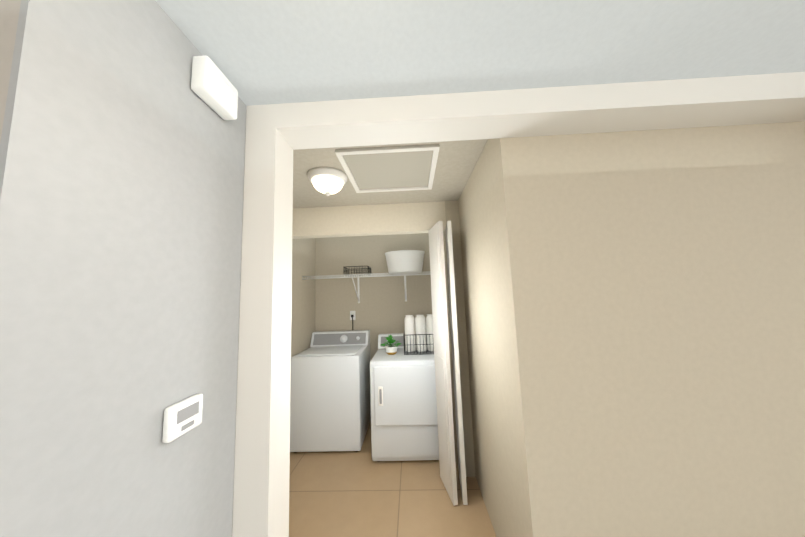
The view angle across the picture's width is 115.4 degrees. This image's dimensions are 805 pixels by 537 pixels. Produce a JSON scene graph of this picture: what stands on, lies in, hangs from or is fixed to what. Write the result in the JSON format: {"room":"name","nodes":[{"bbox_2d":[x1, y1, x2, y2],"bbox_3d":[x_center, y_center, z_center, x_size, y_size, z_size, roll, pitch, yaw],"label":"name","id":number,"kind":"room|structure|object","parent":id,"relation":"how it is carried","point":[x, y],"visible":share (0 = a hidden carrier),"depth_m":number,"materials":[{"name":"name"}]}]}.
{"room":"hallway","nodes":[
{"label":"hallway","id":0,"kind":"room"},
{"bbox_2d":[0,0,246,536],"bbox_3d":[-1.039,0.423,0.759,0.808,2.270,0.760,-2,-6,2],"label":"wall","id":1,"kind":"structure","parent":0,"point":[122,156],"depth_m":0.58,"materials":[{"name":"white paint"}]},
{"bbox_2d":[162,394,202,442],"bbox_3d":[-0.621,0.421,0.724,0.024,0.090,0.110,-2,-6,2],"label":"thermostat","id":2,"kind":"object","parent":1,"relation":"attached to","point":[182,417],"visible":1,"depth_m":0.70,"materials":[{"name":"white plastic"}]},
{"bbox_2d":[191,56,237,119],"bbox_3d":[-0.641,-0.615,0.878,0.056,0.120,0.150,-2,-6,2],"label":"fire alarm","id":3,"kind":"object","parent":1,"relation":"attached to","point":[214,88],"visible":1,"depth_m":0.84,"materials":[{"name":"white plastic"}]},
{"bbox_2d":[289,420,495,536],"bbox_3d":[0.028,1.383,-1.014,8.800,0.100,10.200,-2,-6,2],"label":"floor","id":4,"kind":"structure","parent":0,"point":[361,493],"depth_m":1.81,"materials":[{"name":"tile"}]},
{"bbox_2d":[290,330,370,452],"bbox_3d":[-0.733,1.250,2.757,0.680,1.039,0.670,-2,-6,2],"label":"washer","id":5,"kind":"object","parent":4,"relation":"on","point":[330,404],"visible":0.96,"depth_m":2.43,"materials":[{"name":"white painted metal"},{"name":"grey plastic"}]},
{"bbox_2d":[370,333,438,461],"bbox_3d":[0.075,1.218,2.567,0.690,1.004,0.756,-2,-6,2],"label":"dryer","id":6,"kind":"object","parent":4,"relation":"on","point":[404,424],"visible":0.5,"depth_m":2.21,"materials":[{"name":"white painted metal"},{"name":"grey plastic"}]},
{"bbox_2d":[381,335,400,354],"bbox_3d":[-0.117,0.765,2.569,0.214,0.187,0.206,-2,-6,2],"label":"plant","id":7,"kind":"object","parent":6,"relation":"on","point":[391,349],"visible":1,"depth_m":2.52,"materials":[{"name":"green plant"}]},
{"bbox_2d":[403,331,433,354],"bbox_3d":[0.195,0.758,2.631,0.356,0.194,0.286,-2,-6,2],"label":"basket","id":8,"kind":"object","parent":6,"relation":"on","point":[420,353],"visible":0.46,"depth_m":2.50,"materials":[{"name":"grey metal"}]},
{"bbox_2d":[404,314,433,351],"bbox_3d":[0.191,0.666,2.636,0.338,0.366,0.122,-2,-6,2],"label":"rolled towels","id":9,"kind":"object","parent":8,"relation":"in","point":[420,324],"visible":0.85,"depth_m":2.60,"materials":[{"name":"white fabric"}]},
{"bbox_2d":[155,0,804,208],"bbox_3d":[-0.056,-0.967,-0.756,8.800,0.110,10.200,-2,-6,2],"label":"ceiling","id":10,"kind":"structure","parent":0,"point":[261,52],"depth_m":0.87,"materials":[{"name":"paint"}]},
{"bbox_2d":[307,167,346,195],"bbox_3d":[-0.502,-0.553,1.712,0.260,0.138,0.260,-2,-6,2],"label":"light","id":11,"kind":"object","parent":10,"relation":"attached to","point":[327,181],"visible":1,"depth_m":1.64,"materials":[{"name":"white glass"}]},
{"bbox_2d":[335,144,439,192],"bbox_3d":[-0.076,-0.633,1.685,0.580,0.015,0.560,-2,-6,2],"label":"attic hatch","id":12,"kind":"object","parent":10,"relation":"in","point":[388,169],"visible":0.98,"depth_m":1.62,"materials":[{"name":"beige"}]},
{"bbox_2d":[232,72,804,536],"bbox_3d":[0.914,0.379,0.996,3.079,2.270,0.160,-2,-6,2],"label":"door frame","id":13,"kind":"structure","parent":0,"point":[276,134],"depth_m":1.05,"materials":[{"name":"white wood"}]},
{"bbox_2d":[291,122,804,536],"bbox_3d":[0.617,0.521,2.189,3.760,2.270,2.220,-2,-6,2],"label":"wall","id":14,"kind":"structure","parent":0,"point":[630,308],"depth_m":1.11,"materials":[{"name":"beige paint"}]},
{"bbox_2d":[350,311,355,329],"bbox_3d":[-0.625,0.726,3.183,0.070,0.387,0.046,-2,-6,2],"label":"cord","id":15,"kind":"object","parent":14,"relation":"attached to","point":[352,316],"visible":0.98,"depth_m":3.21,"materials":[{"name":"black plastic"}]},
{"bbox_2d":[302,271,429,302],"bbox_3d":[-0.348,0.244,3.045,1.556,0.336,0.400,-2,-6,2],"label":"wire shelf","id":16,"kind":"object","parent":14,"relation":"attached to","point":[358,276],"visible":0.92,"depth_m":2.98,"materials":[{"name":"white metal"}]},
{"bbox_2d":[343,266,370,275],"bbox_3d":[-0.536,0.034,3.068,0.286,0.097,0.266,-2,-6,2],"label":"wire basket","id":17,"kind":"object","parent":16,"relation":"on","point":[346,270],"visible":0.6,"depth_m":2.99,"materials":[{"name":"grey metal"}]},
{"bbox_2d":[385,250,424,274],"bbox_3d":[0.030,-0.065,3.053,0.480,0.250,0.360,-2,-6,2],"label":"laundry basket","id":18,"kind":"object","parent":16,"relation":"on","point":[404,261],"visible":0.79,"depth_m":2.91,"materials":[{"name":"white plastic"}]},
{"bbox_2d":[428,221,467,505],"bbox_3d":[0.347,0.638,1.978,0.179,1.985,0.289,-2,-6,2],"label":"bifold door","id":19,"kind":"structure","parent":14,"relation":"in","point":[447,462],"depth_m":1.89,"materials":[{"name":"white wood"}]}
]}

